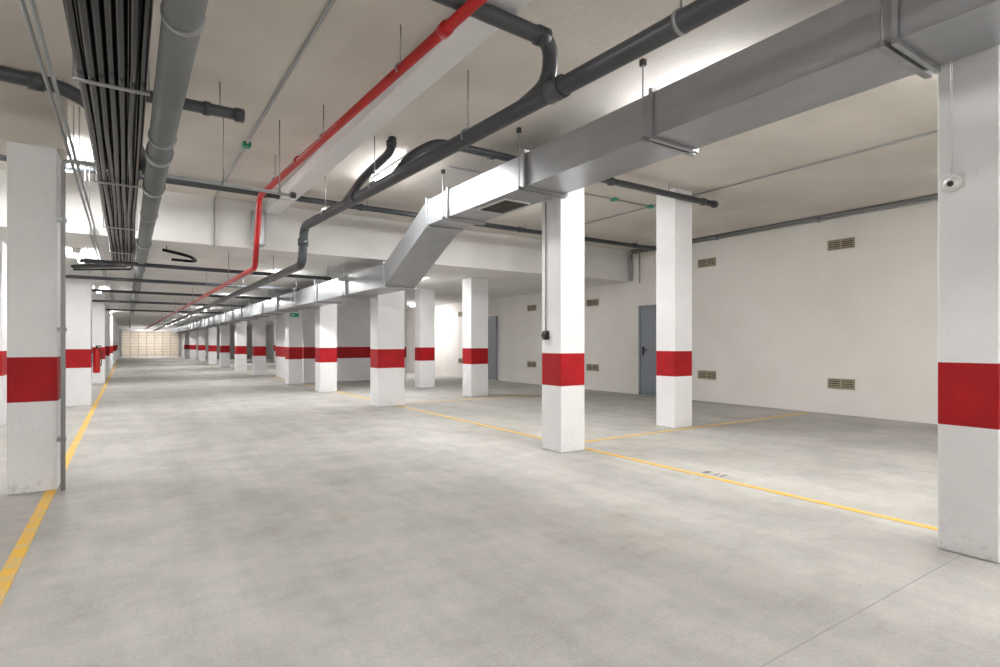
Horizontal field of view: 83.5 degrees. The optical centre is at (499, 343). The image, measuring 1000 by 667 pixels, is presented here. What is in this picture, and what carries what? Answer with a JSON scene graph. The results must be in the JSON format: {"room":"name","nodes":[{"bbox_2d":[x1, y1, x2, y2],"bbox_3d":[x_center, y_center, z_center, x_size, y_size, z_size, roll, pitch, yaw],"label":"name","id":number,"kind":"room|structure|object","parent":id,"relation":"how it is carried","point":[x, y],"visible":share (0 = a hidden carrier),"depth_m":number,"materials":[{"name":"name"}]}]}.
{"room":"parking garage","nodes":[
{"label":"parking garage","id":0,"kind":"room"},
{"bbox_2d":[118,326,251,356],"bbox_3d":[-29.794,-0.140,49.963,14.200,2.680,0.200,0,0,-34],"label":"wall","id":1,"kind":"structure","parent":0,"point":[232,330],"depth_m":51.70,"materials":[{"name":"white paint"}]},
{"bbox_2d":[120,329,179,356],"bbox_3d":[-30.657,0.000,49.184,4.500,2.400,0.140,0,0,-34],"label":"gate","id":2,"kind":"object","parent":1,"relation":"attached to","point":[133,343],"visible":0.83,"depth_m":49.09,"materials":[{"name":"beige metal"}]},
{"bbox_2d":[276,298,405,382],"bbox_3d":[-5.678,-0.140,19.708,3.400,2.680,3.900,0,0,-34],"label":"wall","id":3,"kind":"structure","parent":0,"point":[353,316],"depth_m":17.96,"materials":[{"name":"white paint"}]},
{"bbox_2d":[0,0,937,327],"bbox_3d":[-12.000,-1.940,23.247,14.600,0.920,64.400,0,0,-34],"label":"ceiling","id":4,"kind":"structure","parent":0,"point":[248,46],"depth_m":6.20,"materials":[{"name":"paint"}]},
{"bbox_2d":[0,65,67,160],"bbox_3d":[-5.301,-1.900,3.774,3.760,0.600,0.440,0,0,-34],"label":"ceiling beam","id":5,"kind":"structure","parent":4,"relation":"attached to","point":[27,116],"depth_m":4.52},
{"bbox_2d":[19,0,112,299],"bbox_3d":[-5.386,-1.825,7.346,0.022,0.751,29.800,0,0,-34],"label":"conduit","id":6,"kind":"object","parent":4,"relation":"attached to","point":[21,2],"visible":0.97,"depth_m":3.74,"materials":[{"name":"metal"}]},
{"bbox_2d":[29,0,113,299],"bbox_3d":[-5.353,-1.825,7.369,0.022,0.751,29.800,0,0,-34],"label":"conduit","id":7,"kind":"object","parent":4,"relation":"attached to","point":[32,2],"visible":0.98,"depth_m":3.77,"materials":[{"name":"metal"}]},
{"bbox_2d":[73,248,84,262],"bbox_3d":[-6.916,-1.438,9.211,0.100,0.085,1.260,0,0,-34],"label":"light","id":8,"kind":"object","parent":4,"relation":"attached to","point":[78,252],"visible":0.71,"depth_m":8.87,"materials":[{"name":"white plastic"}]},
{"bbox_2d":[0,0,208,327],"bbox_3d":[-15.923,-1.725,20.454,4.375,0.950,63.300,0,0,-34],"label":"pipe","id":9,"kind":"object","parent":4,"relation":"attached to","point":[183,22],"visible":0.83,"depth_m":3.21,"materials":[{"name":"grey plastic"}]},
{"bbox_2d":[62,0,153,270],"bbox_3d":[-2.345,-1.779,2.858,0.945,0.842,18.958,0,0,-34],"label":"bundle","id":10,"kind":"object","parent":4,"relation":"hanging from","point":[110,39],"visible":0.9,"depth_m":3.12,"materials":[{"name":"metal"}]},
{"bbox_2d":[105,309,223,313],"bbox_3d":[-13.821,-1.339,21.020,6.307,0.282,0.200,0,0,-35],"label":"pipe","id":11,"kind":"object","parent":4,"relation":"hanging from","point":[105,309],"visible":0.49,"depth_m":21.44,"materials":[{"name":"plastic"}]},
{"bbox_2d":[92,300,245,307],"bbox_3d":[-11.049,-1.339,16.859,6.307,0.282,0.200,0,0,-35],"label":"pipe","id":12,"kind":"object","parent":4,"relation":"hanging from","point":[111,301],"visible":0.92,"depth_m":17.22,"materials":[{"name":"plastic"}]},
{"bbox_2d":[162,246,196,262],"bbox_3d":[-4.978,-1.382,8.772,0.422,0.196,0.520,0,0,-15],"label":"hose","id":13,"kind":"object","parent":4,"relation":"attached to","point":[194,260],"visible":1,"depth_m":8.64,"materials":[{"name":"rubber"}]},
{"bbox_2d":[92,289,271,299],"bbox_3d":[-8.000,-1.334,14.085,4.311,0.292,0.200,0,0,-36],"label":"pipe","id":14,"kind":"object","parent":4,"relation":"hanging from","point":[93,290],"visible":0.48,"depth_m":13.89,"materials":[{"name":"plastic"}]},
{"bbox_2d":[66,275,299,290],"bbox_3d":[-6.753,-1.339,11.311,5.309,0.282,0.200,0,0,-36],"label":"pipe","id":15,"kind":"object","parent":4,"relation":"hanging from","point":[67,276],"visible":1,"depth_m":11.31,"materials":[{"name":"plastic"}]},
{"bbox_2d":[146,81,244,122],"bbox_3d":[-2.526,-2.046,4.590,0.785,0.307,0.115,0,0,-34],"label":"drain pipe","id":16,"kind":"object","parent":4,"relation":"hanging from","point":[206,108],"visible":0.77,"depth_m":4.65,"materials":[{"name":"plastic"}]},
{"bbox_2d":[79,246,330,280],"bbox_3d":[-4.840,-1.349,9.702,3.912,0.262,0.200,0,0,-36],"label":"pipe","id":17,"kind":"object","parent":4,"relation":"hanging from","point":[87,260],"visible":1,"depth_m":9.33,"materials":[{"name":"plastic"}]},
{"bbox_2d":[251,210,265,246],"bbox_3d":[-3.756,-1.780,8.697,0.190,0.520,0.160,0,0,-34],"label":"light fixture","id":18,"kind":"object","parent":4,"relation":"attached to","point":[262,243],"visible":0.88,"depth_m":8.65,"materials":[{"name":"white plastic"}]},
{"bbox_2d":[213,0,335,246],"bbox_3d":[-0.083,-1.825,2.091,0.080,0.750,15.173,0,0,-34],"label":"conduit","id":19,"kind":"object","parent":4,"relation":"attached to","point":[245,144],"visible":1,"depth_m":4.88,"materials":[{"name":"grey plastic"}]},
{"bbox_2d":[144,0,487,329],"bbox_3d":[-13.142,-1.568,22.303,0.528,1.263,63.306,0,0,-34],"label":"pipe","id":20,"kind":"object","parent":4,"relation":"hanging from","point":[446,27],"visible":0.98,"depth_m":4.46,"materials":[{"name":"metal"}]},
{"bbox_2d":[0,154,655,250],"bbox_3d":[-2.278,-2.119,8.516,13.850,0.163,0.105,0,0,-34],"label":"drain pipe","id":21,"kind":"object","parent":4,"relation":"hanging from","point":[361,207],"visible":0.44,"depth_m":8.51,"materials":[{"name":"plastic"}]},
{"bbox_2d":[369,153,407,181],"bbox_3d":[-1.370,-2.158,7.018,0.100,0.085,1.260,0,0,-34],"label":"light","id":22,"kind":"object","parent":4,"relation":"attached to","point":[387,170],"visible":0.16,"depth_m":7.03,"materials":[{"name":"white plastic"}]},
{"bbox_2d":[264,0,531,214],"bbox_3d":[0.647,-2.125,2.474,0.220,0.150,15.400,0,0,-34],"label":"ceiling beam","id":23,"kind":"structure","parent":4,"relation":"attached to","point":[471,32],"depth_m":4.79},
{"bbox_2d":[153,0,749,330],"bbox_3d":[-10.646,-1.625,23.883,7.170,1.161,63.240,0,0,-32],"label":"drain pipe","id":24,"kind":"object","parent":4,"relation":"hanging from","point":[550,88],"visible":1,"depth_m":3.80,"materials":[{"name":"plastic"}]},
{"bbox_2d":[173,0,999,332],"bbox_3d":[-11.281,-1.532,23.485,0.640,1.335,63.400,0,0,-34],"label":"ventilation duct","id":25,"kind":"object","parent":4,"relation":"hanging from","point":[849,48],"visible":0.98,"depth_m":4.04,"materials":[{"name":"metal"}]},
{"bbox_2d":[448,131,937,224],"bbox_3d":[3.617,-2.180,3.851,3.690,0.040,14.000,0,0,-34],"label":"conduit","id":26,"kind":"object","parent":4,"relation":"attached to","point":[613,199],"visible":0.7,"depth_m":7.13,"materials":[{"name":"grey plastic"}]},
{"bbox_2d":[630,194,937,253],"bbox_3d":[7.304,-2.150,6.968,0.117,0.100,15.100,0,0,-34],"label":"conduit","id":27,"kind":"object","parent":4,"relation":"attached to","point":[817,219],"visible":0.79,"depth_m":9.64,"materials":[{"name":"grey plastic"}]},
{"bbox_2d":[0,356,999,666],"bbox_3d":[-12.000,1.274,23.247,14.600,0.153,64.400,0,0,-34],"label":"floor","id":28,"kind":"structure","parent":0,"point":[341,530],"depth_m":3.46,"materials":[{"name":"concrete"}]},
{"bbox_2d":[0,241,6,426],"bbox_3d":[-7.499,-0.140,8.102,0.500,2.680,0.400,0,0,-34],"label":"concrete pillar","id":29,"kind":"structure","parent":28,"relation":"on","point":[3,247],"depth_m":8.17,"materials":[{"name":"red paint"}]},
{"bbox_2d":[7,141,61,494],"bbox_3d":[-3.861,-0.200,4.655,0.315,2.800,0.370,0,0,-34],"label":"concrete pillar","id":30,"kind":"structure","parent":28,"relation":"on","point":[33,171],"depth_m":4.50,"materials":[{"name":"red paint"}]},
{"bbox_2d":[57,118,295,490],"bbox_3d":[-2.836,-0.500,5.096,1.880,3.400,0.094,0,0,-34],"label":"pipe","id":31,"kind":"object","parent":30,"relation":"attached to","point":[62,219],"visible":0.82,"depth_m":4.57,"materials":[{"name":"plastic"}]},
{"bbox_2d":[66,265,91,406],"bbox_3d":[-8.211,-0.140,10.902,0.420,2.680,0.450,0,0,-34],"label":"concrete pillar","id":32,"kind":"structure","parent":28,"relation":"on","point":[78,291],"depth_m":10.72,"materials":[{"name":"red paint"}]},
{"bbox_2d":[91,345,102,372],"bbox_3d":[-7.948,0.310,11.047,0.177,0.540,0.120,0,0,-34],"label":"fire extinguisher","id":33,"kind":"object","parent":32,"relation":"attached to","point":[95,357],"visible":1,"depth_m":11.00,"materials":[{"name":"red metal"}]},
{"bbox_2d":[92,293,104,383],"bbox_3d":[-12.113,-0.140,16.833,0.400,2.680,0.450,0,0,-34],"label":"concrete pillar","id":34,"kind":"structure","parent":28,"relation":"on","point":[98,308],"depth_m":16.68,"materials":[{"name":"red paint"}]},
{"bbox_2d":[105,304,109,374],"bbox_3d":[-15.162,-0.140,21.411,0.400,2.680,0.450,0,0,-34],"label":"concrete pillar","id":35,"kind":"structure","parent":28,"relation":"on","point":[107,313],"depth_m":21.30,"materials":[{"name":"red paint"}]},
{"bbox_2d":[110,312,112,368],"bbox_3d":[-18.488,-0.140,26.404,0.400,2.680,0.450,0,0,-34],"label":"concrete pillar","id":36,"kind":"structure","parent":28,"relation":"on","point":[111,313],"depth_m":26.30,"materials":[{"name":"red paint"}]},
{"bbox_2d":[113,318,115,363],"bbox_3d":[-22.923,-0.140,33.063,0.400,2.680,0.450,0,0,-34],"label":"concrete pillar","id":37,"kind":"structure","parent":28,"relation":"on","point":[114,319],"depth_m":32.95,"materials":[{"name":"red paint"}]},
{"bbox_2d":[116,322,117,359],"bbox_3d":[-27.358,-0.140,39.721,0.400,2.680,0.450,0,0,-34],"label":"concrete pillar","id":38,"kind":"structure","parent":28,"relation":"on","point":[116,322],"depth_m":39.63,"materials":[{"name":"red paint"}]},
{"bbox_2d":[184,332,189,357],"bbox_3d":[-26.043,-0.140,46.604,0.420,2.680,0.450,0,0,-34],"label":"concrete pillar","id":39,"kind":"structure","parent":28,"relation":"on","point":[186,334],"depth_m":46.43,"materials":[{"name":"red paint"}]},
{"bbox_2d":[190,330,195,358],"bbox_3d":[-23.272,-0.140,42.443,0.420,2.680,0.450,0,0,-34],"label":"concrete pillar","id":40,"kind":"structure","parent":28,"relation":"on","point":[193,333],"depth_m":42.26,"materials":[{"name":"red paint"}]},
{"bbox_2d":[198,329,205,360],"bbox_3d":[-19.945,-0.140,37.449,0.420,2.680,0.450,0,0,-34],"label":"concrete pillar","id":41,"kind":"structure","parent":28,"relation":"on","point":[201,333],"depth_m":37.28,"materials":[{"name":"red paint"}]},
{"bbox_2d":[208,326,216,363],"bbox_3d":[-16.841,-0.140,32.788,0.420,2.680,0.450,0,0,-34],"label":"concrete pillar","id":42,"kind":"structure","parent":28,"relation":"on","point":[212,332],"depth_m":32.61,"materials":[{"name":"red paint"}]},
{"bbox_2d":[220,324,229,366],"bbox_3d":[-14.069,-0.140,28.627,0.420,2.680,0.450,0,0,-34],"label":"concrete pillar","id":43,"kind":"structure","parent":28,"relation":"on","point":[224,329],"depth_m":28.44,"materials":[{"name":"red paint"}]},
{"bbox_2d":[235,321,246,370],"bbox_3d":[-11.408,-0.140,24.632,0.420,2.680,0.450,0,0,-34],"label":"concrete pillar","id":44,"kind":"structure","parent":28,"relation":"on","point":[240,328],"depth_m":24.46,"materials":[{"name":"red paint"}]},
{"bbox_2d":[252,317,265,375],"bbox_3d":[-9.136,-0.140,21.220,0.420,2.680,0.450,0,0,-34],"label":"concrete pillar","id":45,"kind":"structure","parent":28,"relation":"on","point":[258,325],"depth_m":21.04,"materials":[{"name":"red paint"}]},
{"bbox_2d":[274,319,275,362],"bbox_3d":[-13.812,-0.140,34.806,0.400,2.680,0.450,0,0,-34],"label":"concrete pillar","id":46,"kind":"structure","parent":28,"relation":"on","point":[275,319],"depth_m":34.52,"materials":[{"name":"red paint"}]},
{"bbox_2d":[285,293,301,383],"bbox_3d":[-6.167,-0.140,16.727,0.380,2.680,0.480,0,0,-34],"label":"concrete pillar","id":47,"kind":"structure","parent":28,"relation":"on","point":[293,325],"depth_m":16.54,"materials":[{"name":"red paint"}]},
{"bbox_2d":[291,313,298,316],"bbox_3d":[-6.046,-0.835,16.492,0.220,0.110,0.045,0,0,-34],"label":"exit sign","id":48,"kind":"object","parent":47,"relation":"attached to","point":[292,314],"visible":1,"depth_m":16.48,"materials":[{"name":"green plastic"}]},
{"bbox_2d":[315,304,336,391],"bbox_3d":[-4.368,-0.140,14.062,0.420,2.680,0.450,0,0,-34],"label":"concrete pillar","id":49,"kind":"structure","parent":28,"relation":"on","point":[326,315],"depth_m":13.88,"materials":[{"name":"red paint"}]},
{"bbox_2d":[370,265,404,406],"bbox_3d":[-2.193,-0.140,10.915,0.550,2.680,0.400,0,0,-34],"label":"concrete pillar","id":50,"kind":"structure","parent":28,"relation":"on","point":[387,311],"depth_m":10.75,"materials":[{"name":"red paint"}]},
{"bbox_2d":[415,289,434,387],"bbox_3d":[-2.071,-0.140,15.412,0.440,2.680,0.350,0,0,-34],"label":"concrete pillar","id":51,"kind":"structure","parent":28,"relation":"on","point":[424,298],"depth_m":15.27,"materials":[{"name":"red paint"}]},
{"bbox_2d":[463,278,487,396],"bbox_3d":[-0.570,-0.140,12.897,0.450,2.680,0.400,0,0,-34],"label":"concrete pillar","id":52,"kind":"structure","parent":28,"relation":"on","point":[475,290],"depth_m":12.74,"materials":[{"name":"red paint"}]},
{"bbox_2d":[542,187,583,452],"bbox_3d":[0.717,-0.500,6.365,0.350,3.400,0.340,0,0,-34],"label":"concrete pillar","id":53,"kind":"structure","parent":28,"relation":"on","point":[563,353],"depth_m":6.24,"materials":[{"name":"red paint"}]},
{"bbox_2d":[541,203,548,339],"bbox_3d":[0.509,-0.815,6.316,0.050,1.550,0.080,0,0,-34],"label":"light switch","id":54,"kind":"object","parent":53,"relation":"attached to","point":[545,334],"visible":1,"depth_m":6.33,"materials":[{"name":"black plastic"}]},
{"bbox_2d":[656,188,691,427],"bbox_3d":[2.538,-0.500,8.167,0.380,3.400,0.340,0,0,-34],"label":"concrete pillar","id":55,"kind":"structure","parent":28,"relation":"on","point":[673,216],"depth_m":8.04,"materials":[{"name":"red paint"}]},
{"bbox_2d":[938,45,999,562],"bbox_3d":[2.780,-0.500,3.258,0.340,3.400,0.280,0,0,-34],"label":"concrete pillar","id":56,"kind":"structure","parent":28,"relation":"on","point":[968,216],"depth_m":3.16,"materials":[{"name":"red paint"}]},
{"bbox_2d":[939,61,964,191],"bbox_3d":[2.566,-1.535,3.199,0.082,1.330,0.120,0,0,-34],"label":"security camera","id":57,"kind":"object","parent":56,"relation":"attached to","point":[951,182],"visible":1,"depth_m":3.21,"materials":[{"name":"white plastic"}]},
{"bbox_2d":[266,196,937,423],"bbox_3d":[-6.007,-0.500,27.238,0.200,3.400,64.400,0,0,-34],"label":"wall","id":58,"kind":"structure","parent":0,"point":[779,314],"depth_m":10.20,"materials":[{"name":"white paint"}]},
{"bbox_2d":[488,316,497,379],"bbox_3d":[-0.364,0.160,18.501,0.094,2.080,0.900,0,0,-34],"label":"door","id":59,"kind":"structure","parent":58,"relation":"in","point":[492,321],"depth_m":18.30,"materials":[{"name":"grey metal"}]},
{"bbox_2d":[527,305,535,310],"bbox_3d":[0.940,-1.050,16.606,0.024,0.170,0.420,0,0,-34],"label":"air vent","id":60,"kind":"object","parent":58,"relation":"in","point":[529,307],"visible":1,"depth_m":16.59,"materials":[{"name":"beige metal"}]},
{"bbox_2d":[527,361,535,366],"bbox_3d":[0.940,0.620,16.606,0.024,0.170,0.420,0,0,-34],"label":"air vent","id":61,"kind":"object","parent":58,"relation":"in","point":[529,363],"visible":1,"depth_m":16.60,"materials":[{"name":"beige metal"}]},
{"bbox_2d":[586,364,597,370],"bbox_3d":[2.381,0.620,14.442,0.024,0.170,0.420,0,0,-34],"label":"air vent","id":62,"kind":"object","parent":58,"relation":"in","point":[590,367],"visible":1,"depth_m":14.43,"materials":[{"name":"beige metal"}]},
{"bbox_2d":[586,299,597,305],"bbox_3d":[2.381,-1.050,14.442,0.024,0.170,0.420,0,0,-34],"label":"air vent","id":63,"kind":"object","parent":58,"relation":"in","point":[593,302],"visible":1,"depth_m":14.42,"materials":[{"name":"beige metal"}]},
{"bbox_2d":[629,253,639,282],"bbox_3d":[3.163,-1.750,13.164,0.080,0.700,0.335,0,0,-34],"label":"downpipe","id":64,"kind":"object","parent":58,"relation":"attached to","point":[630,256],"visible":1,"depth_m":13.23,"materials":[{"name":"grey metal"}]},
{"bbox_2d":[639,305,655,395],"bbox_3d":[3.502,0.160,12.696,0.094,2.080,0.950,0,0,-34],"label":"door","id":65,"kind":"structure","parent":58,"relation":"in","point":[647,316],"depth_m":12.89,"materials":[{"name":"grey metal"}]},
{"bbox_2d":[698,257,715,267],"bbox_3d":[4.277,-1.670,11.596,0.024,0.170,0.420,0,0,-34],"label":"air vent","id":66,"kind":"object","parent":58,"relation":"in","point":[708,262],"visible":1,"depth_m":11.58,"materials":[{"name":"beige metal"}]},
{"bbox_2d":[698,370,715,378],"bbox_3d":[4.277,0.650,11.596,0.024,0.170,0.420,0,0,-34],"label":"air vent","id":67,"kind":"object","parent":58,"relation":"in","point":[702,374],"visible":1,"depth_m":11.58,"materials":[{"name":"beige metal"}]},
{"bbox_2d":[827,237,854,250],"bbox_3d":[5.729,-1.670,9.415,0.024,0.170,0.420,0,0,-34],"label":"air vent","id":68,"kind":"object","parent":58,"relation":"in","point":[844,243],"visible":1,"depth_m":9.41,"materials":[{"name":"beige metal"}]},
{"bbox_2d":[827,378,854,389],"bbox_3d":[5.729,0.680,9.415,0.024,0.170,0.420,0,0,-34],"label":"air vent","id":69,"kind":"object","parent":58,"relation":"in","point":[834,383],"visible":1,"depth_m":9.41,"materials":[{"name":"beige metal"}]}
]}

